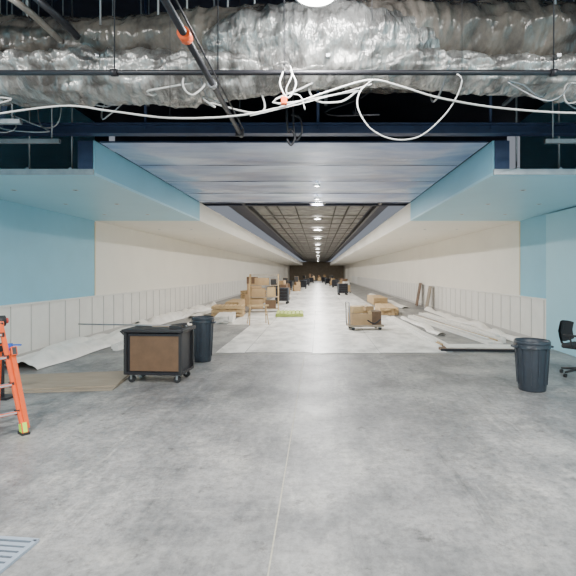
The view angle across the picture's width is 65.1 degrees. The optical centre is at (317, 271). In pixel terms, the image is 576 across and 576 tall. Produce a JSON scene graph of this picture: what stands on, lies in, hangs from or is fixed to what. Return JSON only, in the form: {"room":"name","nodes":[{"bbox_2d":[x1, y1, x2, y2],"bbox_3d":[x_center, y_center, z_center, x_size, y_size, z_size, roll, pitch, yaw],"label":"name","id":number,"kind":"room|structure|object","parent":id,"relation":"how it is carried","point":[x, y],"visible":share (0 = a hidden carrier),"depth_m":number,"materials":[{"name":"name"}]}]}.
{"room":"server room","nodes":[
{"label":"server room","id":0,"kind":"room"},
{"bbox_2d":[0,104,289,305],"bbox_3d":[-5.900,-1.100,42.000,0.200,5.600,100.000,0,0,0],"label":"wall","id":1,"kind":"structure","parent":0,"point":[45,255],"depth_m":10.76,"materials":[{"name":"paint"}]},
{"bbox_2d":[94,222,95,294],"bbox_3d":[-5.796,-0.350,11.700,0.012,1.900,0.050,0,0,0],"label":"trim panel seam","id":2,"kind":"object","parent":1,"relation":"attached to","point":[94,222],"visible":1,"depth_m":11.69,"materials":[{"name":"beige paint"}]},
{"bbox_2d":[0,276,280,356],"bbox_3d":[-5.771,1.154,31.500,0.062,1.082,77.000,0,0,0],"label":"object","id":3,"kind":"structure","parent":1,"relation":"attached to","point":[36,326],"depth_m":11.63,"materials":[{"name":"grey"}]},
{"bbox_2d":[0,0,302,264],"bbox_3d":[-4.433,-2.612,49.078,2.726,2.565,85.823,0,0,0],"label":"soffit","id":4,"kind":"structure","parent":0,"point":[103,179],"depth_m":8.68,"materials":[{"name":"blue paint"}]},
{"bbox_2d":[0,280,575,575],"bbox_3d":[0.000,1.800,43.000,18.000,0.200,104.000,0,0,0],"label":"floor","id":5,"kind":"structure","parent":0,"point":[399,464],"depth_m":3.93,"materials":[{"name":"concrete"}]},
{"bbox_2d":[0,343,21,400],"bbox_3d":[-4.175,1.330,6.050,0.370,0.740,0.200,0,0,0],"label":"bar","id":6,"kind":"object","parent":5,"relation":"on","point":[3,397],"visible":0.58,"depth_m":6.04,"materials":[{"name":"metal"}]},
{"bbox_2d":[0,315,29,435],"bbox_3d":[-3.630,1.094,4.780,1.050,1.228,0.698,0,0,38],"label":"step ladder","id":7,"kind":"object","parent":5,"relation":"on","point":[15,384],"visible":1,"depth_m":4.81,"materials":[{"name":"orange"}]},
{"bbox_2d":[0,536,38,573],"bbox_3d":[-2.270,1.691,2.580,0.970,0.018,0.630,0,0,6],"label":"floor grate","id":8,"kind":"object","parent":5,"relation":"on","point":[12,548],"depth_m":2.74,"materials":[{"name":"grey metal"}]},
{"bbox_2d":[0,371,129,393],"bbox_3d":[-4.151,1.679,6.876,2.304,0.037,1.152,0,0,-7],"label":"plywood sheet","id":9,"kind":"object","parent":5,"relation":"on","point":[107,380],"visible":0.78,"depth_m":6.82,"materials":[{"name":"beige wood"}]},
{"bbox_2d":[5,323,141,369],"bbox_3d":[-5.106,1.552,10.200,0.901,0.273,4.812,0,0,3],"label":"plastic sheeting","id":10,"kind":"object","parent":5,"relation":"on","point":[76,347],"visible":0.68,"depth_m":8.98,"materials":[{"name":"white plastic"}]},
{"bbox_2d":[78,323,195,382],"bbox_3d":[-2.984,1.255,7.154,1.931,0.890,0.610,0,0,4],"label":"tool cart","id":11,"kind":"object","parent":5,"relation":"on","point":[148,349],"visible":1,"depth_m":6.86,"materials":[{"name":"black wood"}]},
{"bbox_2d":[111,322,191,350],"bbox_3d":[-4.048,1.625,12.501,0.420,0.150,5.600,0,0,7],"label":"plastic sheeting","id":12,"kind":"object","parent":5,"relation":"on","point":[118,346],"visible":0.23,"depth_m":9.93,"materials":[{"name":"white plastic"}]},
{"bbox_2d":[134,301,215,324],"bbox_3d":[-5.194,1.548,17.600,0.680,0.280,8.808,0,0,2],"label":"plastic sheeting","id":13,"kind":"object","parent":5,"relation":"on","point":[160,319],"visible":0.94,"depth_m":15.82,"materials":[{"name":"white plastic"}]},
{"bbox_2d":[189,309,211,316],"bbox_3d":[-4.531,1.633,23.250,0.583,0.110,13.503,0,0,1],"label":"plastic sheeting","id":14,"kind":"object","parent":5,"relation":"on","point":[202,313],"visible":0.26,"depth_m":17.86,"materials":[{"name":"white plastic"}]},
{"bbox_2d":[189,316,215,362],"bbox_3d":[-2.200,1.276,8.600,0.459,0.848,0.428,0,0,40],"label":"trash can","id":15,"kind":"object","parent":5,"relation":"on","point":[203,332],"visible":0.96,"depth_m":8.44,"materials":[{"name":"grey plastic"}]},
{"bbox_2d":[214,312,235,323],"bbox_3d":[-3.199,1.573,15.587,0.596,0.229,1.728,0,0,-7],"label":"stack","id":16,"kind":"object","parent":5,"relation":"on","point":[221,317],"visible":1,"depth_m":14.84,"materials":[{"name":"plastic"}]},
{"bbox_2d":[211,304,244,316],"bbox_3d":[-3.450,1.486,17.400,1.200,0.405,1.050,0,0,-6],"label":"pallet","id":17,"kind":"object","parent":5,"relation":"on","point":[239,309],"visible":0.88,"depth_m":16.91,"materials":[{"name":"beige wood"}]},
{"bbox_2d":[225,299,244,304],"bbox_3d":[-3.701,1.482,20.198,0.595,0.413,2.556,0,0,-3],"label":"stack","id":18,"kind":"object","parent":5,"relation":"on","point":[232,301],"visible":0.38,"depth_m":19.54,"materials":[{"name":"beige wood"}]},
{"bbox_2d":[245,277,261,305],"bbox_3d":[-3.239,0.963,22.601,0.823,1.450,0.600,0,0,-6],"label":"cardboard boxes","id":19,"kind":"object","parent":5,"relation":"on","point":[252,278],"visible":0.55,"depth_m":22.33,"materials":[{"name":"beige"}]},
{"bbox_2d":[240,290,266,302],"bbox_3d":[-3.500,1.345,24.500,1.200,0.685,1.050,0,0,6],"label":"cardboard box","id":20,"kind":"object","parent":5,"relation":"on","point":[243,292],"visible":0.13,"depth_m":24.08,"materials":[{"name":"brown cardboard"}]},
{"bbox_2d":[267,353,304,575],"bbox_3d":[-0.300,1.698,5.400,11.000,0.003,8.000,0,0,0],"label":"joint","id":21,"kind":"structure","parent":5,"relation":"on","point":[304,353],"depth_m":3.42,"materials":[{"name":"grey concrete"}]},
{"bbox_2d":[216,283,446,352],"bbox_3d":[-0.113,1.694,39.438,5.696,0.003,60.101,0,0,0],"label":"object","id":22,"kind":"structure","parent":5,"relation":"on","point":[331,334],"depth_m":12.81,"materials":[{"name":"white concrete"}]},
{"bbox_2d":[247,304,268,324],"bbox_3d":[-1.950,1.379,14.600,0.700,0.631,0.512,0,0,-17],"label":"sawhorse","id":23,"kind":"object","parent":22,"relation":"on","point":[265,305],"visible":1,"depth_m":14.56,"materials":[{"name":"beige wood"}]},
{"bbox_2d":[249,274,278,309],"bbox_3d":[-2.300,0.888,19.300,1.250,1.600,0.610,0,0,-5],"label":"shelving rack","id":24,"kind":"object","parent":22,"relation":"on","point":[258,294],"visible":0.93,"depth_m":19.07,"materials":[{"name":"brown wood"}]},
{"bbox_2d":[275,288,289,303],"bbox_3d":[-1.901,1.263,23.990,0.700,0.850,0.521,0,0,6],"label":"tool chest","id":25,"kind":"object","parent":22,"relation":"on","point":[284,293],"visible":0.79,"depth_m":23.75,"materials":[{"name":"grey plastic"}]},
{"bbox_2d":[279,280,287,287],"bbox_3d":[-2.100,1.097,27.000,0.800,1.181,0.600,0,0,18],"label":"cardboard box","id":26,"kind":"object","parent":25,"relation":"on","point":[282,283],"visible":0.23,"depth_m":26.83,"materials":[{"name":"brown cardboard"}]},
{"bbox_2d":[276,310,303,316],"bbox_3d":[-1.100,1.621,17.600,1.050,0.130,1.500,0,0,-3],"label":"pallet","id":27,"kind":"object","parent":22,"relation":"on","point":[282,313],"visible":1,"depth_m":16.92,"materials":[{"name":"plastic"}]},
{"bbox_2d":[293,276,300,290],"bbox_3d":[-1.900,1.033,40.000,0.600,1.310,0.501,0,0,-18],"label":"cardboard boxes","id":28,"kind":"object","parent":22,"relation":"on","point":[296,287],"visible":0.97,"depth_m":39.83,"materials":[{"name":"beige cardboard"}]},
{"bbox_2d":[299,280,306,288],"bbox_3d":[-1.500,1.263,44.989,0.700,0.850,0.521,0,0,2],"label":"tool chest","id":29,"kind":"object","parent":22,"relation":"on","point":[303,283],"visible":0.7,"depth_m":44.74,"materials":[{"name":"grey plastic"}]},
{"bbox_2d":[325,278,330,284],"bbox_3d":[1.302,1.263,59.990,0.700,0.850,0.521,0,0,-13],"label":"tool chest","id":30,"kind":"object","parent":22,"relation":"on","point":[327,280],"visible":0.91,"depth_m":59.76,"materials":[{"name":"grey plastic"}]},
{"bbox_2d":[329,275,334,285],"bbox_3d":[1.700,1.041,53.000,0.800,1.294,0.600,0,0,5],"label":"trolley","id":31,"kind":"object","parent":22,"relation":"on","point":[331,276],"visible":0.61,"depth_m":52.79,"materials":[{"name":"beige cardboard"}]},
{"bbox_2d":[332,280,338,287],"bbox_3d":[1.897,1.263,48.990,0.700,0.850,0.521,0,0,16],"label":"tool chest","id":32,"kind":"object","parent":22,"relation":"on","point":[334,282],"visible":0.66,"depth_m":48.77,"materials":[{"name":"grey plastic"}]},
{"bbox_2d":[337,283,347,294],"bbox_3d":[1.802,1.263,32.990,0.700,0.850,0.521,0,0,-10],"label":"tool chest","id":33,"kind":"object","parent":22,"relation":"on","point":[341,287],"visible":0.94,"depth_m":32.75,"materials":[{"name":"grey plastic"}]},
{"bbox_2d":[342,279,351,292],"bbox_3d":[2.200,1.116,36.000,0.800,1.145,0.600,0,0,-20],"label":"trolley","id":34,"kind":"object","parent":22,"relation":"on","point":[343,280],"visible":0.55,"depth_m":35.86,"materials":[{"name":"brown cardboard"}]},
{"bbox_2d":[345,301,383,329],"bbox_3d":[1.365,1.283,13.268,1.038,0.811,0.660,0,0,-8],"label":"cart","id":35,"kind":"object","parent":22,"relation":"on","point":[358,315],"visible":1,"depth_m":13.08,"materials":[{"name":"brown cardboard"}]},
{"bbox_2d":[386,316,447,348],"bbox_3d":[2.716,1.643,13.250,0.330,0.090,6.700,0,0,-1],"label":"boards","id":36,"kind":"object","parent":22,"relation":"on","point":[428,338],"visible":0.86,"depth_m":11.93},
{"bbox_2d":[367,295,387,304],"bbox_3d":[3.199,1.504,24.499,0.741,0.367,3.157,0,0,0],"label":"stack","id":37,"kind":"object","parent":5,"relation":"on","point":[372,299],"visible":0.92,"depth_m":23.07,"materials":[{"name":"beige wood"}]},
{"bbox_2d":[375,303,398,314],"bbox_3d":[2.851,1.550,18.899,0.740,0.275,2.758,0,0,3],"label":"stack","id":38,"kind":"object","parent":5,"relation":"on","point":[386,309],"visible":0.98,"depth_m":17.66,"materials":[{"name":"beige wood"}]},
{"bbox_2d":[369,293,408,307],"bbox_3d":[4.058,1.638,27.500,0.566,0.100,13.003,0,0,0],"label":"plastic sheeting","id":39,"kind":"object","parent":5,"relation":"on","point":[389,301],"visible":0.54,"depth_m":23.10,"materials":[{"name":"white plastic"}]},
{"bbox_2d":[415,283,421,305],"bbox_3d":[5.000,1.105,22.400,0.224,1.138,0.500,0,0,0],"label":"leaning board","id":40,"kind":"object","parent":5,"relation":"on","point":[420,284],"visible":1,"depth_m":22.33,"materials":[{"name":"brown wood"}]},
{"bbox_2d":[400,316,445,334],"bbox_3d":[3.237,1.640,14.300,0.401,0.097,4.605,0,0,-1],"label":"plastic sheeting","id":41,"kind":"object","parent":5,"relation":"on","point":[428,328],"visible":1,"depth_m":13.81,"materials":[{"name":"white plastic"}]},
{"bbox_2d":[425,286,431,307],"bbox_3d":[5.000,1.155,20.400,0.207,1.040,0.500,0,0,0],"label":"leaning board","id":42,"kind":"object","parent":5,"relation":"on","point":[429,287],"visible":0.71,"depth_m":20.33,"materials":[{"name":"brown wood"}]},
{"bbox_2d":[408,315,502,343],"bbox_3d":[3.830,1.640,13.698,0.390,0.120,6.800,0,0,-6],"label":"boards","id":43,"kind":"object","parent":5,"relation":"on","point":[471,335],"visible":0.95,"depth_m":12.42,"materials":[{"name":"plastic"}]},
{"bbox_2d":[419,313,505,342],"bbox_3d":[4.340,1.640,14.399,0.250,0.120,7.200,0,0,-3],"label":"boards","id":44,"kind":"object","parent":5,"relation":"on","point":[498,337],"visible":1,"depth_m":13.23,"materials":[{"name":"white"}]},
{"bbox_2d":[424,307,521,341],"bbox_3d":[4.883,1.598,15.150,0.446,0.180,9.702,0,0,0],"label":"plastic sheeting","id":45,"kind":"object","parent":5,"relation":"on","point":[477,324],"visible":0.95,"depth_m":13.96,"materials":[{"name":"white plastic"}]},
{"bbox_2d":[439,344,513,351],"bbox_3d":[3.599,1.655,9.840,1.900,0.080,0.520,0,0,4],"label":"boards","id":46,"kind":"object","parent":5,"relation":"on","point":[445,347],"visible":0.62,"depth_m":9.68,"materials":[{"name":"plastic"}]},
{"bbox_2d":[511,337,553,392],"bbox_3d":[3.100,1.341,6.520,0.503,0.717,0.503,0,0,-45],"label":"trash can","id":47,"kind":"object","parent":5,"relation":"on","point":[532,355],"visible":1,"depth_m":6.35,"materials":[{"name":"grey plastic"}]},
{"bbox_2d":[558,320,575,377],"bbox_3d":[4.265,1.255,7.374,0.631,0.890,0.588,0,0,-35],"label":"office chair","id":48,"kind":"object","parent":5,"relation":"on","point":[565,330],"visible":1,"depth_m":7.54,"materials":[{"name":"black plastic"}]},
{"bbox_2d":[1,0,575,262],"bbox_3d":[0.000,-3.000,41.950,13.000,2.200,100.100,0,0,0],"label":"ceiling","id":49,"kind":"structure","parent":0,"point":[291,225],"depth_m":11.14,"materials":[{"name":"paint"}]},
{"bbox_2d":[0,0,60,143],"bbox_3d":[-4.100,-2.770,5.350,1.600,2.250,0.956,0,0,0],"label":"rack","id":50,"kind":"object","parent":49,"relation":"hanging from","point":[3,121],"visible":0.67,"depth_m":5.72,"materials":[{"name":"black metal"}]},
{"bbox_2d":[8,0,80,44],"bbox_3d":[-3.233,-3.033,4.035,1.936,1.725,0.536,0,0,0],"label":"pipe","id":51,"kind":"object","parent":49,"relation":"hanging from","point":[46,6],"visible":1,"depth_m":3.98,"materials":[{"name":"black metal"}]},
{"bbox_2d":[161,0,243,137],"bbox_3d":[-0.955,-2.775,4.010,0.103,2.241,3.220,0,0,0],"label":"conduit","id":52,"kind":"object","parent":49,"relation":"attached to","point":[184,34],"visible":0.97,"depth_m":3.68,"materials":[{"name":"black metal"}]},
{"bbox_2d":[281,96,286,105],"bbox_3d":[-0.306,-2.700,4.050,0.055,2.391,0.050,0,0,0],"label":"junction box","id":53,"kind":"object","parent":49,"relation":"hanging from","point":[283,98],"visible":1,"depth_m":4.03,"materials":[{"name":"orange"}]},
{"bbox_2d":[0,0,575,135],"bbox_3d":[-0.300,-2.862,6.000,10.400,2.065,0.140,0,0,0],"label":"steel beam","id":54,"kind":"structure","parent":49,"relation":"attached to","point":[62,129],"depth_m":5.99,"materials":[{"name":"black metal"}]},
{"bbox_2d":[0,0,575,76],"bbox_3d":[-0.300,-2.861,4.200,9.800,2.069,0.068,0,0,0],"label":"pipe","id":55,"kind":"object","parent":49,"relation":"hanging from","point":[114,72],"visible":1,"depth_m":4.18,"materials":[{"name":"black metal"}]},
{"bbox_2d":[0,66,575,140],"bbox_3d":[-0.124,-2.541,4.175,6.405,2.709,0.268,0,0,0],"label":"cable","id":56,"kind":"object","parent":49,"relation":"hanging from","point":[290,70],"visible":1,"depth_m":4.10,"materials":[{"name":"white plastic"}]},
{"bbox_2d":[0,0,575,132],"bbox_3d":[-0.255,-2.740,5.134,9.368,2.120,1.356,0,0,0],"label":"wiring","id":57,"kind":"object","parent":49,"relation":"hanging from","point":[211,104],"visible":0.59,"depth_m":4.79,"materials":[{"name":"white plastic"},{"name":"orange plastic"}]},
{"bbox_2d":[0,0,575,108],"bbox_3d":[-0.300,-2.846,4.864,10.807,2.100,1.072,0,0,0],"label":"duct","id":58,"kind":"object","parent":49,"relation":"hanging from","point":[356,36],"visible":0.88,"depth_m":4.53,"materials":[{"name":"silver metal"}]},
{"bbox_2d":[0,0,575,105],"bbox_3d":[-0.300,-2.961,5.168,10.800,1.868,1.385,0,0,0],"label":"air duct","id":59,"kind":"object","parent":49,"relation":"hanging from","point":[488,27],"visible":0.37,"depth_m":4.62,"materials":[{"name":"aluminium foil"},{"name":"galvanised steel"}]},
{"bbox_2d":[286,0,302,145],"bbox_3d":[-0.290,-2.716,5.500,0.215,2.359,0.028,0,0,0],"label":"hook","id":60,"kind":"object","parent":49,"relation":"hanging from","point":[288,129],"visible":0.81,"depth_m":5.49,"materials":[{"name":"black"}]},
{"bbox_2d":[296,0,335,7],"bbox_3d":[-0.020,-3.087,3.700,0.380,1.615,0.380,0,0,0],"label":"lamp","id":61,"kind":"object","parent":49,"relation":"hanging from","point":[309,3],"visible":1,"depth_m":3.83,"materials":[{"name":"white"}]},
{"bbox_2d":[544,0,575,143],"bbox_3d":[3.700,-2.770,5.350,1.600,2.250,0.956,0,0,0],"label":"rack","id":62,"kind":"object","parent":49,"relation":"hanging from","point":[546,141],"visible":0.67,"depth_m":5.72,"materials":[{"name":"black metal"}]},
{"bbox_2d":[99,141,488,202],"bbox_3d":[-0.335,-1.813,8.950,5.410,0.173,5.420,0,0,0],"label":"ceiling","id":63,"kind":"structure","parent":0,"point":[205,171],"depth_m":7.59,"materials":[{"name":"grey metal"}]},
{"bbox_2d":[314,181,319,186],"bbox_3d":[-0.020,-1.745,8.900,0.132,0.110,0.132,0,0,0],"label":"recessed light","id":64,"kind":"object","parent":63,"relation":"in","point":[316,184],"visible":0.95,"depth_m":8.87,"materials":[{"name":"white"}]},
{"bbox_2d":[290,262,343,279],"bbox_3d":[0.000,-0.200,92.100,12.000,3.800,0.200,0,0,0],"label":"wall","id":65,"kind":"structure","parent":0,"point":[313,268],"depth_m":91.99,"materials":[{"name":"brown wood"}]},
{"bbox_2d":[330,0,575,264],"bbox_3d":[3.823,-2.612,49.078,2.846,2.565,85.823,0,0,0],"label":"soffit","id":66,"kind":"structure","parent":0,"point":[487,177],"depth_m":8.98,"materials":[{"name":"blue paint"}]},
{"bbox_2d":[344,101,575,356],"bbox_3d":[5.310,-1.100,41.900,0.280,5.600,100.200,0,0,0],"label":"wall","id":67,"kind":"structure","parent":0,"point":[487,260],"depth_m":11.55,"materials":[{"name":"white paint"}]},
{"bbox_2d":[351,276,545,338],"bbox_3d":[5.221,1.154,40.100,0.062,1.082,59.800,0,0,0],"label":"wainscoting","id":68,"kind":"structure","parent":67,"relation":"attached to","point":[515,315],"depth_m":14.38,"materials":[{"name":"grey"}]},
{"bbox_2d":[519,222,519,294],"bbox_3d":[5.246,-0.350,11.700,0.012,1.900,0.050,0,0,0],"label":"trim panel seam","id":69,"kind":"object","parent":67,"relation":"attached to","point":[519,222],"visible":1,"depth_m":11.70,"materials":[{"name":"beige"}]}
]}

